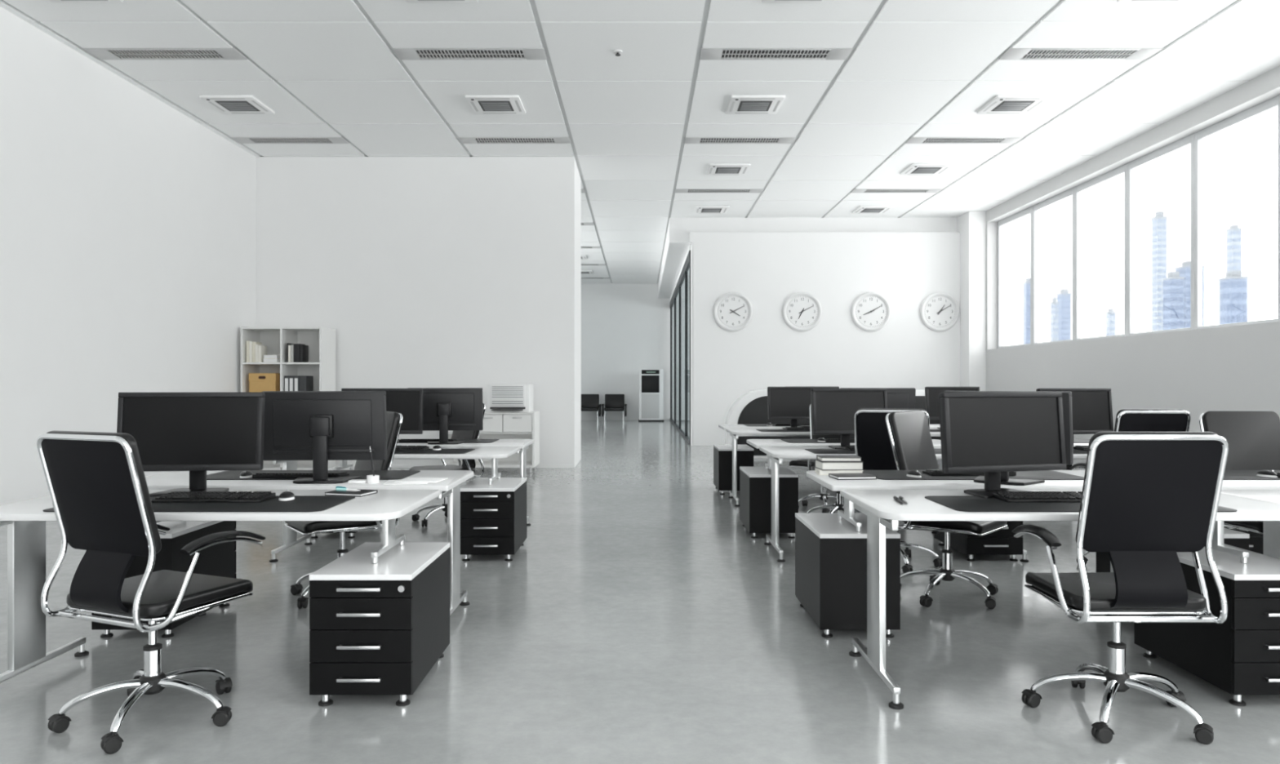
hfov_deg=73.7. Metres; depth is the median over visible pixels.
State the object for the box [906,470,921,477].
computer mouse
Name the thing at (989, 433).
monitor
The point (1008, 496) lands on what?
keyboard
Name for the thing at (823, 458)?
book
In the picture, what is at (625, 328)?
wall
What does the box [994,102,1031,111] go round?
grille
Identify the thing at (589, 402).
chair
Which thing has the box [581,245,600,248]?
recessed light
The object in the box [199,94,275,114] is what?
air conditioner
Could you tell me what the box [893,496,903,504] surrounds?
pen
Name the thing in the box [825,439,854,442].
keyboard
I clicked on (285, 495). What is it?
computer mouse
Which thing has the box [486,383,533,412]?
printer
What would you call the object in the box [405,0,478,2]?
air conditioner
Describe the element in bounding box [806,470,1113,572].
desk
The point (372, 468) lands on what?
pen
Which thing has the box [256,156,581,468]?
wall
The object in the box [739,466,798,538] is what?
base cabinet
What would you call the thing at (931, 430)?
desk mat
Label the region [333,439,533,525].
desk
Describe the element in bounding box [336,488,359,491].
pen
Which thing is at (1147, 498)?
office chair
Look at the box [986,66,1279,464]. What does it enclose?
wall
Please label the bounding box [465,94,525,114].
air conditioner
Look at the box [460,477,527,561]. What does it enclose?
base cabinet
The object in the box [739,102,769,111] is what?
grille
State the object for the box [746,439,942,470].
desk
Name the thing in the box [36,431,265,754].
office chair
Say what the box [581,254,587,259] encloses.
air conditioner
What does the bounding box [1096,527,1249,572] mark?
base cabinet
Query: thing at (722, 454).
base cabinet
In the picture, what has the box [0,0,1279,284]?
ceiling
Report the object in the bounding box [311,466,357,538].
base cabinet
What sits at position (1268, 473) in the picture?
computer mouse
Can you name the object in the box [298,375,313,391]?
binder
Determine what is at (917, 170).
grille
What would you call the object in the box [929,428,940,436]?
desk
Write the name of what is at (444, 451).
desk mat
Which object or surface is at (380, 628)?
base cabinet
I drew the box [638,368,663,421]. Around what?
water dispenser
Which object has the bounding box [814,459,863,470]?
book
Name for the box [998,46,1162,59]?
ceiling vent
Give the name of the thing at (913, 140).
ceiling vent
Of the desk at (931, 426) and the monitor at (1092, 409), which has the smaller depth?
the monitor at (1092, 409)
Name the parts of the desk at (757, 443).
leg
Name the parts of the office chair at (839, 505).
frame, leg, backrest, leg, leg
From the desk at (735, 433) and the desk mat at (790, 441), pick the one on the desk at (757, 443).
the desk mat at (790, 441)
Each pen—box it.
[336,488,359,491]
[369,447,374,475]
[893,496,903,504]
[898,495,908,503]
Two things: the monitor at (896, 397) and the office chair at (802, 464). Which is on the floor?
the office chair at (802, 464)
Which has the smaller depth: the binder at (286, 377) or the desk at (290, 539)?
the desk at (290, 539)
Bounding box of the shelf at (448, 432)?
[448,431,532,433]
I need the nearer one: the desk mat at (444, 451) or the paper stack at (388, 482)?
the paper stack at (388, 482)
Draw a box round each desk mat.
[42,495,355,511]
[206,470,420,479]
[395,448,475,453]
[397,439,498,443]
[743,424,774,426]
[755,429,809,431]
[780,439,854,443]
[804,448,941,453]
[862,470,1084,479]
[924,495,1237,511]
[929,429,940,431]
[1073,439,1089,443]
[1073,448,1088,453]
[1222,470,1279,479]
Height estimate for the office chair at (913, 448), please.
1.077 m
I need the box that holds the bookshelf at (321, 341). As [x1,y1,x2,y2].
[240,326,335,470]
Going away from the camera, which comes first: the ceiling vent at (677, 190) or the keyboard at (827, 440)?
the keyboard at (827, 440)
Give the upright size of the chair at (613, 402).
0.874 m
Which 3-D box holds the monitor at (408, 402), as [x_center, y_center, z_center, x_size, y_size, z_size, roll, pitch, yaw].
[-1.960,0.269,6.505,0.606,0.454,0.225,0,0,-3]
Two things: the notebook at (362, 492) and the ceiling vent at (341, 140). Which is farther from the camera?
the ceiling vent at (341, 140)
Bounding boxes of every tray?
[348,479,366,483]
[491,408,523,410]
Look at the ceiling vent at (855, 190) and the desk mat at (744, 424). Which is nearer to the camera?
the desk mat at (744, 424)
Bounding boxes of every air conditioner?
[48,0,122,2]
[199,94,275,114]
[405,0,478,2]
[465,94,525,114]
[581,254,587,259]
[581,270,593,274]
[693,205,728,213]
[706,163,750,175]
[725,94,785,114]
[761,0,834,2]
[852,205,893,213]
[900,163,953,175]
[977,94,1051,114]
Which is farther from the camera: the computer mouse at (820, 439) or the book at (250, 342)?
the book at (250, 342)
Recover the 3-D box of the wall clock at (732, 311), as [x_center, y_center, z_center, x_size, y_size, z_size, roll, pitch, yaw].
[1.838,-1.406,16.855,0.786,0.786,0.050,0,0,0]
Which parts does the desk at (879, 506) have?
arm, leg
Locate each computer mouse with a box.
[240,471,252,478]
[278,489,294,501]
[432,444,441,450]
[817,437,826,442]
[845,445,855,450]
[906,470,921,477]
[1256,470,1277,477]
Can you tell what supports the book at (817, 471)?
on the desk at (834, 485)
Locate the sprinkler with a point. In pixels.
(617, 52)
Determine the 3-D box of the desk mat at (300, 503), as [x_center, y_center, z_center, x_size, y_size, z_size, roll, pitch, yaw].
[-1.770,0.494,3.495,1.090,0.004,0.450,0,0,0]
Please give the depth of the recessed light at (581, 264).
23.84 m
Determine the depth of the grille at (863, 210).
16.17 m
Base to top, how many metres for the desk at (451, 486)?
0.750 m
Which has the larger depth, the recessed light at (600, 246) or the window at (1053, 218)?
the recessed light at (600, 246)
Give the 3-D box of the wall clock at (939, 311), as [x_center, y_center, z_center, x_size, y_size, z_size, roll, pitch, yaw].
[5.925,-1.406,16.855,0.786,0.786,0.050,0,0,0]
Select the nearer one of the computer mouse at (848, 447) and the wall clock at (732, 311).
the computer mouse at (848, 447)
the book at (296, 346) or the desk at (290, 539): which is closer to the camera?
the desk at (290, 539)
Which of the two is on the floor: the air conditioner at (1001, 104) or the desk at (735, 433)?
the desk at (735, 433)
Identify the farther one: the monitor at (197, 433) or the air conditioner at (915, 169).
the air conditioner at (915, 169)
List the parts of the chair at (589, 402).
seat, backrest, armrest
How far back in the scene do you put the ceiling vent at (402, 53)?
8.56 m
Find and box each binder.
[284,375,288,391]
[288,375,293,391]
[293,375,298,391]
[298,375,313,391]
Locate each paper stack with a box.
[382,480,427,484]
[395,477,447,483]
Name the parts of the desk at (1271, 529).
leg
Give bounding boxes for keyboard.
[151,491,275,502]
[252,471,349,478]
[395,445,429,450]
[399,439,457,442]
[773,423,809,426]
[784,426,809,430]
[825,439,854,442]
[922,469,1016,475]
[992,491,1082,502]
[1073,445,1088,450]
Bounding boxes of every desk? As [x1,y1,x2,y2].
[0,489,439,683]
[145,470,473,615]
[269,446,520,562]
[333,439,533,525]
[718,424,798,446]
[724,428,810,506]
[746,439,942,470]
[759,446,942,562]
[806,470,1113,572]
[840,489,1279,709]
[929,424,940,428]
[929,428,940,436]
[1019,453,1087,562]
[1073,443,1088,445]
[1220,489,1279,559]
[1221,480,1279,489]
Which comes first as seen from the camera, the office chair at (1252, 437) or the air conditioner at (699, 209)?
the office chair at (1252, 437)
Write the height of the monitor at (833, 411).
0.454 m
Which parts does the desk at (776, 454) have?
arm, leg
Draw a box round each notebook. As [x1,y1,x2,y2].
[324,488,377,497]
[828,472,876,479]
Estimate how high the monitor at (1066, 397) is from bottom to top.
0.454 m
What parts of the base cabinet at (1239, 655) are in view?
drawer, drawer, drawer, drawer, handle, handle, handle, handle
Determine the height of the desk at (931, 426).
0.750 m
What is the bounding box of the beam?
[669,217,956,244]
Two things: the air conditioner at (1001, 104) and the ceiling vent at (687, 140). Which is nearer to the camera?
the air conditioner at (1001, 104)
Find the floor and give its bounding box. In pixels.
[0,420,1279,763]
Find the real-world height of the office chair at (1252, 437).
1.077 m
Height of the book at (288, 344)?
0.270 m
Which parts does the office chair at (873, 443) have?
panel, backrest, frame, leg, leg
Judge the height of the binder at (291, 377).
0.300 m
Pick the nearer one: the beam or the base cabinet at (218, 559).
the base cabinet at (218, 559)
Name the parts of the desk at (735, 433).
arm, leg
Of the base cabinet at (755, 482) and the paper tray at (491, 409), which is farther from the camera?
the paper tray at (491, 409)
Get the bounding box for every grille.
[218,102,257,111]
[480,102,511,111]
[702,208,719,212]
[716,168,739,173]
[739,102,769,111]
[862,208,882,212]
[913,168,939,173]
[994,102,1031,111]
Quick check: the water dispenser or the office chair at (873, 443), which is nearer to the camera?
the office chair at (873, 443)
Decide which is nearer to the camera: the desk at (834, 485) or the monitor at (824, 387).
the desk at (834, 485)
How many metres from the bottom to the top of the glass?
4.050 m
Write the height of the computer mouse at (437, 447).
0.035 m
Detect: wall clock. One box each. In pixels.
[713,292,752,331]
[782,291,822,331]
[850,292,890,331]
[920,292,959,331]
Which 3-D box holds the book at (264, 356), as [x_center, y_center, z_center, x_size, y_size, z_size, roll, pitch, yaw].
[-5.157,-0.364,12.000,0.190,0.050,0.200,0,0,0]
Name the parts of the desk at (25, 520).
arm, leg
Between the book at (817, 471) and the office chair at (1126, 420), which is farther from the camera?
the office chair at (1126, 420)
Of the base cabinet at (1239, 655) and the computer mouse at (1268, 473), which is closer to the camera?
the base cabinet at (1239, 655)
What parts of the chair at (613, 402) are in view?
armrest, seat, backrest, armrest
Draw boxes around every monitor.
[116,391,265,496]
[262,391,386,484]
[341,388,423,445]
[407,387,483,444]
[767,386,823,429]
[797,386,839,426]
[810,388,887,448]
[840,387,915,408]
[924,386,979,429]
[938,391,1066,497]
[943,391,1073,485]
[1035,388,1113,446]
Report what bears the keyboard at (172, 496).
on the desk mat at (300, 503)
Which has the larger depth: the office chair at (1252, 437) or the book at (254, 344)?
the book at (254, 344)
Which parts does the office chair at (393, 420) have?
leg, leg, seat, seat frame, backrest, frame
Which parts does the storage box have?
lid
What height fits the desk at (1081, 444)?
0.750 m
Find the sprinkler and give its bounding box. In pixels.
[613,49,622,56]
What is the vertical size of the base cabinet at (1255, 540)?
0.512 m
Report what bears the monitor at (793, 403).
on the desk at (735, 433)
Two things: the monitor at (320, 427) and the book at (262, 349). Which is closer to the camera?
the monitor at (320, 427)
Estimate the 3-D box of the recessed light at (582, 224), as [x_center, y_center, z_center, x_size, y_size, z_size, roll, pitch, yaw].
[-1.700,-3.307,17.726,1.497,0.022,0.292,0,0,0]
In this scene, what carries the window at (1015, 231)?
in the wall at (1198, 371)
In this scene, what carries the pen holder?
on the desk at (451, 486)
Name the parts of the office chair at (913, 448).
frame, backrest, leg, seat frame, leg, leg, seat, leg, leg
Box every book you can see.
[246,341,255,362]
[248,341,254,362]
[252,342,262,362]
[255,344,264,362]
[258,345,266,362]
[262,358,279,362]
[263,355,279,358]
[287,342,293,362]
[288,345,290,362]
[290,345,293,362]
[293,343,305,362]
[300,345,308,362]
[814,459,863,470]
[814,467,862,475]
[816,454,862,462]
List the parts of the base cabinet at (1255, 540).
drawer, drawer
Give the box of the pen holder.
[348,475,379,483]
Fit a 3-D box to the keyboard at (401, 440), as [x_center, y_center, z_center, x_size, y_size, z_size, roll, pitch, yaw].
[-1.770,0.479,7.133,0.450,0.026,0.152,0,0,0]
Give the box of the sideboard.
[441,410,539,474]
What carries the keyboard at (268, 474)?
on the desk mat at (231, 474)
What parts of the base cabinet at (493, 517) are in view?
handle, handle, handle, handle, drawer, drawer, drawer, drawer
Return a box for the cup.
[366,475,379,483]
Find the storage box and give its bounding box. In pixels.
[248,373,279,392]
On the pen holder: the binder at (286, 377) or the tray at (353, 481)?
the tray at (353, 481)
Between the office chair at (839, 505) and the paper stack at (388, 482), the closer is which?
the paper stack at (388, 482)
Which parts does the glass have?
rail, rail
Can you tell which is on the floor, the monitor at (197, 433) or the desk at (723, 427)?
the desk at (723, 427)
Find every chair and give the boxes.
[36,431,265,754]
[284,411,403,608]
[408,402,485,526]
[581,394,601,422]
[601,394,626,422]
[788,459,844,513]
[806,404,862,513]
[853,408,942,573]
[885,410,1007,608]
[1011,431,1228,744]
[1069,408,1191,564]
[1199,410,1279,533]
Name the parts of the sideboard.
panel, panel, drawer, panel, panel, drawer, panel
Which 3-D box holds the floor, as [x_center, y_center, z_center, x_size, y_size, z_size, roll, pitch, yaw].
[0.597,1.306,12.100,12.806,0.120,33.000,0,0,0]
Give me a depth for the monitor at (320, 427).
4.29 m
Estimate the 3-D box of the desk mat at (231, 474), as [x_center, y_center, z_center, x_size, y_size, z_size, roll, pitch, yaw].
[-1.770,0.494,4.580,1.090,0.004,0.450,0,0,0]
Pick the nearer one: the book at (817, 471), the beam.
the book at (817, 471)
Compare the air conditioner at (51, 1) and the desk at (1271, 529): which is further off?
the air conditioner at (51, 1)
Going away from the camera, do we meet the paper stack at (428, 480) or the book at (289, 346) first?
the paper stack at (428, 480)
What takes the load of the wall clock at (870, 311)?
attached to the wall at (766, 268)
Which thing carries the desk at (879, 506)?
on the floor
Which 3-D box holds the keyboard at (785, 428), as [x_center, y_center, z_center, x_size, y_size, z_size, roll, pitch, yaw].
[1.750,0.479,8.932,0.450,0.026,0.152,0,0,0]
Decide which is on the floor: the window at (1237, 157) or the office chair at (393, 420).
the office chair at (393, 420)
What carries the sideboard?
on the floor
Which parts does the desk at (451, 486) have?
arm, leg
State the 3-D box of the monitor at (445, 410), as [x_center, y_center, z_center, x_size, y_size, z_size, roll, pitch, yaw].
[-1.595,0.269,6.970,0.606,0.454,0.225,0,0,-4]
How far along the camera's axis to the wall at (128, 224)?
8.83 m
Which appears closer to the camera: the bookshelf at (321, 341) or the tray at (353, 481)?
the tray at (353, 481)
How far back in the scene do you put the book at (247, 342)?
11.90 m
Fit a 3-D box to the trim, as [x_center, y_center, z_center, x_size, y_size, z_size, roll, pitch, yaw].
[0.826,-3.052,22.875,0.469,0.496,11.050,0,0,0]
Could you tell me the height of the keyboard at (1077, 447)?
0.026 m
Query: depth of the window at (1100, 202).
12.70 m
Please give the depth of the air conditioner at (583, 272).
25.22 m
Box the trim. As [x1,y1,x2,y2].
[657,221,688,298]
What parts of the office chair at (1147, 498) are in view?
armrest, leg, leg, leg, seat, seat frame, frame, backrest, leg, panel, leg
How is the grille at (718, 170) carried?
attached to the air conditioner at (714, 169)
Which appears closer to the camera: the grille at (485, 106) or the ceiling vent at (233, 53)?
the ceiling vent at (233, 53)
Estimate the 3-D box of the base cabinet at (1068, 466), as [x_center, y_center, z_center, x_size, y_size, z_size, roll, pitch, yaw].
[4.165,0.990,8.925,0.392,0.512,0.692,0,0,0]
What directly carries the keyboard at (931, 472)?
on the desk mat at (881, 474)
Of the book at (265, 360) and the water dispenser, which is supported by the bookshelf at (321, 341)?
the book at (265, 360)
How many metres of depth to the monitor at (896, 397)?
6.95 m
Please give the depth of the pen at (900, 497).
3.54 m
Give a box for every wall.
[0,6,256,504]
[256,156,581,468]
[581,283,689,420]
[693,231,959,445]
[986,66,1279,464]
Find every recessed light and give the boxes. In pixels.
[581,222,594,225]
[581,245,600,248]
[581,263,606,265]
[581,276,609,279]
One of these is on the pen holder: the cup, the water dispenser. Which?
the cup
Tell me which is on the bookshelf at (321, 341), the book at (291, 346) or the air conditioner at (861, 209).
the book at (291, 346)
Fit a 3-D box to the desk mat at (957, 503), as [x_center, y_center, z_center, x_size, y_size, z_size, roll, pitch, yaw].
[1.770,0.494,3.495,1.090,0.004,0.450,0,0,0]
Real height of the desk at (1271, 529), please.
0.750 m
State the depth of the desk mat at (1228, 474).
4.53 m
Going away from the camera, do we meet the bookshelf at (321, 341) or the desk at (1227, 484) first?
the desk at (1227, 484)
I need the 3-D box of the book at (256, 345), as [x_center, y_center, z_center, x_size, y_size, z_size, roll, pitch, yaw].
[-5.342,-0.409,11.991,0.036,0.250,0.200,0,0,0]
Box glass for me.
[670,244,690,444]
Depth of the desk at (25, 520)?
3.50 m
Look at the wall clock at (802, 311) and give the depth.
16.86 m
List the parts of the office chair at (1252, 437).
frame, seat frame, backrest, seat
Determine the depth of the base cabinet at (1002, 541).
5.94 m
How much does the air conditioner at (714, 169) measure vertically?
0.036 m
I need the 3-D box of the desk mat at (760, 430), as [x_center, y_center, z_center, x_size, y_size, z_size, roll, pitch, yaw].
[1.770,0.494,8.835,1.090,0.004,0.450,0,0,0]
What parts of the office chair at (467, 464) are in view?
leg, leg, seat, frame, backrest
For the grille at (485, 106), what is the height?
0.007 m
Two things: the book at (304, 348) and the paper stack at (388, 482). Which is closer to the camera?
the paper stack at (388, 482)
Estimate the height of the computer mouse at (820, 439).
0.035 m
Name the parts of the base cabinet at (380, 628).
handle, handle, handle, handle, drawer, drawer, drawer, drawer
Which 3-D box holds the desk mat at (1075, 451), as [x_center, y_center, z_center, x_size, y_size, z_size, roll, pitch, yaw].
[3.465,0.494,6.165,1.090,0.004,0.450,0,0,0]
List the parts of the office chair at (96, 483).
panel, leg, backrest, frame, leg, leg, seat frame, seat, armrest, leg, leg, armrest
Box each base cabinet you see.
[91,520,235,638]
[309,542,449,706]
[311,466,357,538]
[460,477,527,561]
[713,444,754,494]
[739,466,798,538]
[795,513,900,638]
[933,520,1022,561]
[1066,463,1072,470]
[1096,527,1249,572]
[1133,543,1279,706]
[1223,526,1262,554]
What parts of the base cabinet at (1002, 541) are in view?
drawer, drawer, handle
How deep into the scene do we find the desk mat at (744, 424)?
9.98 m
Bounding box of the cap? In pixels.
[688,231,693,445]
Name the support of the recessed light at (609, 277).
in the ceiling
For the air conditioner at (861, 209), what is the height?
0.036 m
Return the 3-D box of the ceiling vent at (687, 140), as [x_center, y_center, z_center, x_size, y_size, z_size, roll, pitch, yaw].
[1.355,-3.307,11.617,1.497,0.022,0.292,0,0,0]
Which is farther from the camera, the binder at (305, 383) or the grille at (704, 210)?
the grille at (704, 210)
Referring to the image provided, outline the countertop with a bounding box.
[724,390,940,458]
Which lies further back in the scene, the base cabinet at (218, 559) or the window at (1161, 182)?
the window at (1161, 182)
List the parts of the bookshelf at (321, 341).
panel, shelf, shelf, panel, panel, shelf, shelf, panel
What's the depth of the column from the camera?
16.42 m
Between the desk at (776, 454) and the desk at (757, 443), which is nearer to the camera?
the desk at (776, 454)
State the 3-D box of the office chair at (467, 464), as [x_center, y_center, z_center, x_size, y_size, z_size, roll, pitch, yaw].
[-1.713,0.708,7.651,0.608,1.077,0.620,0,0,-34]
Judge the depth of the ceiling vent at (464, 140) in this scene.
11.62 m
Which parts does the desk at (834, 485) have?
leg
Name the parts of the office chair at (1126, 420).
armrest, leg, backrest, panel, frame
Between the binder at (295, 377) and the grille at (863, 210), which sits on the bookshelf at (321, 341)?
the binder at (295, 377)
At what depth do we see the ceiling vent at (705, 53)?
8.56 m
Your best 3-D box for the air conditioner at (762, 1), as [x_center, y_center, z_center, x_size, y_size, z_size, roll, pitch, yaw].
[1.355,-3.282,7.037,0.620,0.036,0.620,0,0,0]
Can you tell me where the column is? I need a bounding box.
[956,211,986,391]
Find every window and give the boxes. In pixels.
[997,206,1031,348]
[1031,187,1074,345]
[1074,164,1127,341]
[1127,133,1194,336]
[1194,94,1279,329]
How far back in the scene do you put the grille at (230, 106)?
10.10 m
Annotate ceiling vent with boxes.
[82,46,247,59]
[231,136,349,143]
[391,46,546,59]
[457,136,570,143]
[675,188,763,192]
[684,136,796,143]
[699,46,853,59]
[850,187,942,192]
[905,136,1023,143]
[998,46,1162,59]
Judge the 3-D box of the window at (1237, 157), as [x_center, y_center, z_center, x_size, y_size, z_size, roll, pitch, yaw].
[6.880,-1.861,9.826,0.060,2.445,1.452,0,0,0]
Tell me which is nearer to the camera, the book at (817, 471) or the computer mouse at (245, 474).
the computer mouse at (245, 474)
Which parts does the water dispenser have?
panel, door panel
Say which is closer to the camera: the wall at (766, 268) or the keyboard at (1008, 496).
the keyboard at (1008, 496)
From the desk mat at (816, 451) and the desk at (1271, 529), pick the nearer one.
the desk at (1271, 529)
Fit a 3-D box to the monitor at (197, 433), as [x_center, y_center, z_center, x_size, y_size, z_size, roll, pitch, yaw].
[-1.997,0.269,3.815,0.606,0.454,0.225,0,0,-7]
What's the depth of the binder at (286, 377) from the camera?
11.89 m
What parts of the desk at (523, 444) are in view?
arm, leg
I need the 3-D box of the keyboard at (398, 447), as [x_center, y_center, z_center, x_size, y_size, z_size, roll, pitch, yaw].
[-1.790,0.479,6.262,0.450,0.026,0.152,0,0,0]
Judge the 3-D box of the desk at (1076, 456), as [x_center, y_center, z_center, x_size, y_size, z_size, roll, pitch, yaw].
[3.465,0.871,6.263,1.686,0.750,0.735,0,0,0]
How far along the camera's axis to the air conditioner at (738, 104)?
10.02 m
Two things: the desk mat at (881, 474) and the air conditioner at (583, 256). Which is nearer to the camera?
the desk mat at (881, 474)
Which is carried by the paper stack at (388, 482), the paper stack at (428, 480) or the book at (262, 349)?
the paper stack at (428, 480)
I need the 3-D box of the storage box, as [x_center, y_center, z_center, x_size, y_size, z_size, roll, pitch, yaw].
[-5.268,0.034,12.088,0.380,0.335,0.394,0,0,0]
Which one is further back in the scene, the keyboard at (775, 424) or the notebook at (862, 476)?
the keyboard at (775, 424)
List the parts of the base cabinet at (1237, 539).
drawer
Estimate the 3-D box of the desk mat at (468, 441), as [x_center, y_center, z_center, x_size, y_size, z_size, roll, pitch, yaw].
[-1.770,0.494,7.250,1.090,0.004,0.450,0,0,0]
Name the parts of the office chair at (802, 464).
seat, leg, leg, leg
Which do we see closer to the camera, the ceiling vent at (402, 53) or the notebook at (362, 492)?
the notebook at (362, 492)
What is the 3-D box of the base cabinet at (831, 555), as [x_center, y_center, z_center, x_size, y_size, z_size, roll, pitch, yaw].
[1.070,0.990,4.490,0.392,0.512,0.692,0,0,0]
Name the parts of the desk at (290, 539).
arm, leg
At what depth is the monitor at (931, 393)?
9.12 m

